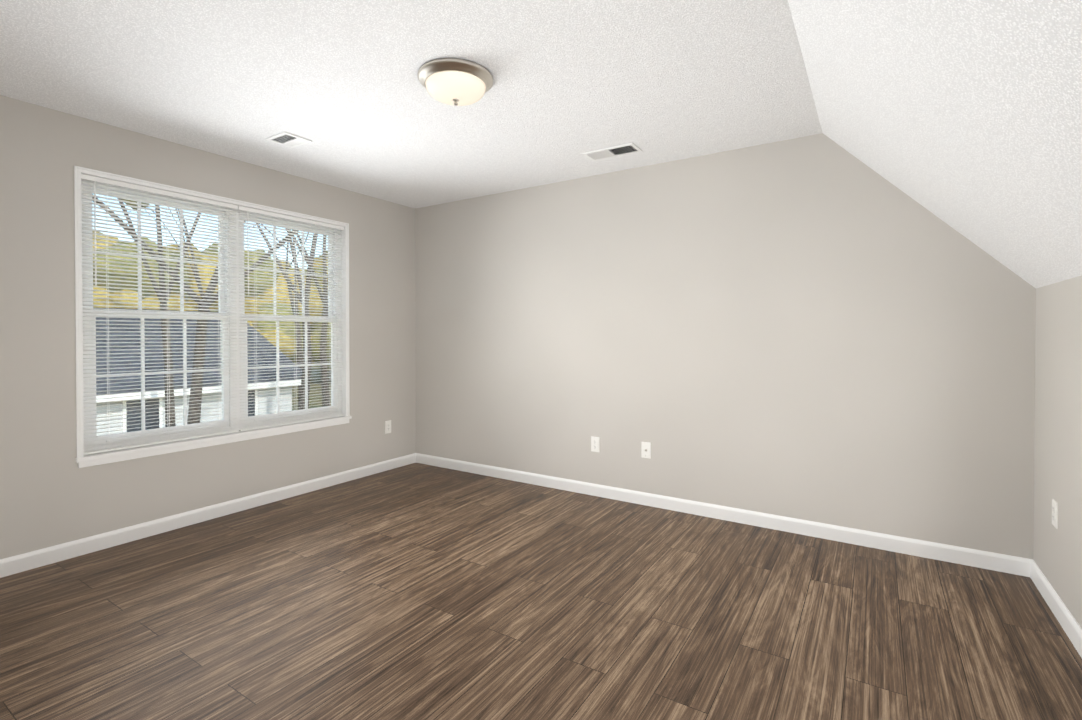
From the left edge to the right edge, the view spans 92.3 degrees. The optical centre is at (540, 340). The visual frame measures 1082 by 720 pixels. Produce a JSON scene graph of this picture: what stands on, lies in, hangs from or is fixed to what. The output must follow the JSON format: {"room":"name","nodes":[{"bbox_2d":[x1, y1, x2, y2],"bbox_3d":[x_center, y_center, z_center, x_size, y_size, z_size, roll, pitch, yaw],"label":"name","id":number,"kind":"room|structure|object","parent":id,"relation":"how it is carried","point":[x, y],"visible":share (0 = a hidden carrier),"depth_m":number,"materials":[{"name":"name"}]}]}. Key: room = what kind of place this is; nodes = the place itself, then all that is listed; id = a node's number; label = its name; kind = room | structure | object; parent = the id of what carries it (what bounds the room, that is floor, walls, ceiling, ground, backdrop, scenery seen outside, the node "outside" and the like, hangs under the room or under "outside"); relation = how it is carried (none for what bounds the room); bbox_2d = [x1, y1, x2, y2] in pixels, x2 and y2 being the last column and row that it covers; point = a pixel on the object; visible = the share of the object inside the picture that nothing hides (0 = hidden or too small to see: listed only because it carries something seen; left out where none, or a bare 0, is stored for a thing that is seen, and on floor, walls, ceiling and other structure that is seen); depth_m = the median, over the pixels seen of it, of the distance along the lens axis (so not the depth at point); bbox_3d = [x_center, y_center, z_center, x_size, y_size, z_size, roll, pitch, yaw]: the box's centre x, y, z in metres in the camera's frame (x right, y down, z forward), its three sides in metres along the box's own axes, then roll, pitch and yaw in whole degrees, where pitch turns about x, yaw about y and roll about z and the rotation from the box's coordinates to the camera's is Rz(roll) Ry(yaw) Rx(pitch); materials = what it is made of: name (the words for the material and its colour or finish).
{"room":"empty bedroom","nodes":[
{"label":"empty bedroom","id":0,"kind":"room"},
{"bbox_2d":[0,95,415,558],"bbox_3d":[-2.434,-0.025,3.241,0.150,2.440,4.300,0,1,33],"label":"wall","id":1,"kind":"structure","parent":0,"point":[52,493],"depth_m":3.06,"materials":[{"name":"paint"}]},
{"bbox_2d":[0,453,415,577],"bbox_3d":[-2.368,1.151,3.205,0.014,0.089,4.230,0,1,33],"label":"baseboard","id":2,"kind":"structure","parent":1,"relation":"attached to","point":[12,565],"depth_m":3.29,"materials":[{"name":"white wood"}]},
{"bbox_2d":[74,165,351,467],"bbox_3d":[-2.155,-0.134,3.664,0.188,1.675,1.791,0,1,33],"label":"window unit","id":3,"kind":"structure","parent":1,"relation":"in","point":[82,460],"depth_m":3.52,"materials":[{"name":"white plastic"}]},
{"bbox_2d":[81,174,343,454],"bbox_3d":[-2.117,-0.149,3.639,0.036,1.578,1.709,0,1,33],"label":"window blinds","id":4,"kind":"object","parent":3,"relation":"attached to","point":[94,179],"visible":0.9,"depth_m":3.43,"materials":[{"name":"white plastic"}]},
{"bbox_2d":[385,420,390,433],"bbox_3d":[-1.387,0.790,4.730,0.008,0.115,0.070,0,1,33],"label":"duplex electrical outlet","id":5,"kind":"object","parent":1,"relation":"attached to","point":[387,426],"visible":1,"depth_m":4.72,"materials":[{"name":"white plastic"}]},
{"bbox_2d":[0,0,822,208],"bbox_3d":[-0.983,-1.296,2.295,3.602,0.120,4.600,0,1,33],"label":"ceiling","id":6,"kind":"structure","parent":0,"point":[340,86],"depth_m":2.49,"materials":[{"name":"white paint"}]},
{"bbox_2d":[265,131,311,147],"bbox_3d":[-1.566,-1.240,3.229,0.210,0.009,0.180,0,1,33],"label":"ceiling vent","id":7,"kind":"object","parent":6,"relation":"in","point":[287,139],"visible":0.98,"depth_m":3.22,"materials":[{"name":"white metal"}]},
{"bbox_2d":[417,58,492,105],"bbox_3d":[-0.401,-1.171,2.449,0.352,0.133,0.352,0,1,33],"label":"lamp","id":8,"kind":"object","parent":6,"relation":"attached to","point":[456,82],"visible":1,"depth_m":2.35,"materials":[{"name":"white glass"}]},
{"bbox_2d":[582,143,642,160],"bbox_3d":[0.471,-1.242,3.447,0.360,0.012,0.170,0,1,33],"label":"ceiling vent","id":9,"kind":"object","parent":6,"relation":"in","point":[615,151],"visible":1,"depth_m":3.44,"materials":[{"name":"white metal"}]},
{"bbox_2d":[0,463,1081,719],"bbox_3d":[-0.519,1.257,2.022,4.704,0.100,4.600,0,1,33],"label":"floor","id":10,"kind":"structure","parent":0,"point":[416,591],"depth_m":2.23,"materials":[{"name":"brown wood"}]},
{"bbox_2d":[415,133,1035,558],"bbox_3d":[0.685,-0.031,3.880,4.704,2.440,0.150,0,1,33],"label":"wall","id":11,"kind":"structure","parent":0,"point":[825,329],"depth_m":3.38,"materials":[{"name":"paint"}]},
{"bbox_2d":[591,436,599,451],"bbox_3d":[0.413,0.796,3.969,0.070,0.115,0.008,0,1,33],"label":"duplex electrical outlet","id":12,"kind":"object","parent":11,"relation":"attached to","point":[595,444],"visible":1,"depth_m":3.96,"materials":[{"name":"white plastic"}]},
{"bbox_2d":[641,442,650,458],"bbox_3d":[0.754,0.793,3.744,0.070,0.115,0.018,0,1,33],"label":"outlet","id":13,"kind":"object","parent":11,"relation":"attached to","point":[645,449],"visible":1,"depth_m":3.75,"materials":[{"name":"white plastic"}]},
{"bbox_2d":[416,453,1023,575],"bbox_3d":[0.640,1.145,3.823,4.404,0.089,0.014,0,1,33],"label":"baseboard","id":14,"kind":"structure","parent":11,"relation":"attached to","point":[1004,563],"depth_m":3.31,"materials":[{"name":"white wood"}]},
{"bbox_2d":[788,0,1081,287],"bbox_3d":[0.995,-0.716,1.028,1.102,1.253,4.600,0,1,33],"label":"ceiling","id":15,"kind":"structure","parent":0,"point":[963,118],"depth_m":1.71,"materials":[{"name":"white paint"}]},
{"bbox_2d":[1033,275,1081,627],"bbox_3d":[1.395,0.489,0.782,0.150,1.461,4.300,0,1,33],"label":"wall","id":16,"kind":"structure","parent":0,"point":[1057,556],"depth_m":2.27,"materials":[{"name":"paint"}]},
{"bbox_2d":[1024,558,1081,657],"bbox_3d":[1.324,1.175,0.829,0.014,0.089,4.230,0,1,33],"label":"baseboard","id":17,"kind":"structure","parent":16,"relation":"attached to","point":[1071,627],"depth_m":2.26,"materials":[{"name":"white wood"}]},
{"bbox_2d":[1052,499,1057,528],"bbox_3d":[2.290,0.774,2.320,0.008,0.115,0.070,0,1,33],"label":"duplex electrical outlet","id":18,"kind":"object","parent":16,"relation":"attached to","point":[1055,513],"visible":1,"depth_m":2.31,"materials":[{"name":"white plastic"}]},
{"label":"outside","id":19,"kind":"structure","parent":0,"visible":0},
{"bbox_2d":[292,366,330,410],"bbox_3d":[-30.973,4.046,42.877,89.000,0.300,140.000,0,1,33],"label":"ground","id":20,"kind":"structure","parent":19,"point":[312,403],"depth_m":39.74,"materials":[{"name":"green plant"}]},
{"bbox_2d":[118,198,200,426],"bbox_3d":[-10.741,-3.282,15.265,7.357,14.939,9.874,0,1,33],"label":"tree","id":21,"kind":"object","parent":20,"relation":"on","point":[171,391],"depth_m":14.87,"materials":[{"name":"plant"}]},
{"bbox_2d":[122,199,209,310],"bbox_3d":[-22.107,-4.468,31.335,6.649,17.000,4.147,0,1,33],"label":"tree","id":22,"kind":"object","parent":20,"relation":"on","point":[176,243],"depth_m":32.50,"materials":[{"name":"plant"}]},
{"bbox_2d":[92,194,296,423],"bbox_3d":[-7.761,-2.712,10.018,15.212,13.908,4.989,0,1,-30],"label":"tree","id":23,"kind":"object","parent":20,"relation":"on","point":[196,415],"depth_m":11.69,"materials":[{"name":"plant"}]},
{"bbox_2d":[93,307,301,435],"bbox_3d":[-17.568,1.054,19.770,11.420,6.150,11.600,0,1,33],"label":"house","id":24,"kind":"structure","parent":20,"relation":"on","point":[256,379],"depth_m":18.74,"materials":[{"name":"grey"}]},
{"bbox_2d":[93,231,330,370],"bbox_3d":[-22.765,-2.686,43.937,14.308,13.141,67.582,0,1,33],"label":"tree","id":25,"kind":"object","parent":20,"relation":"on","point":[194,307],"depth_m":35.25,"materials":[{"name":"yellow plant"}]},
{"bbox_2d":[196,214,329,406],"bbox_3d":[-10.027,-4.147,23.181,8.709,16.530,9.899,0,1,33],"label":"tree","id":26,"kind":"object","parent":20,"relation":"on","point":[326,375],"depth_m":20.50,"materials":[{"name":"plant"}]},
{"bbox_2d":[261,224,307,409],"bbox_3d":[-12.750,-3.034,24.891,6.467,14.227,7.707,0,1,33],"label":"tree","id":27,"kind":"object","parent":20,"relation":"on","point":[298,362],"depth_m":26.49,"materials":[{"name":"plant"}]},
{"bbox_2d":[256,223,317,409],"bbox_3d":[-9.170,-4.014,19.340,11.825,16.352,10.209,0,1,33],"label":"tree","id":28,"kind":"object","parent":20,"relation":"on","point":[303,383],"depth_m":17.46,"materials":[{"name":"plant"}]}
]}

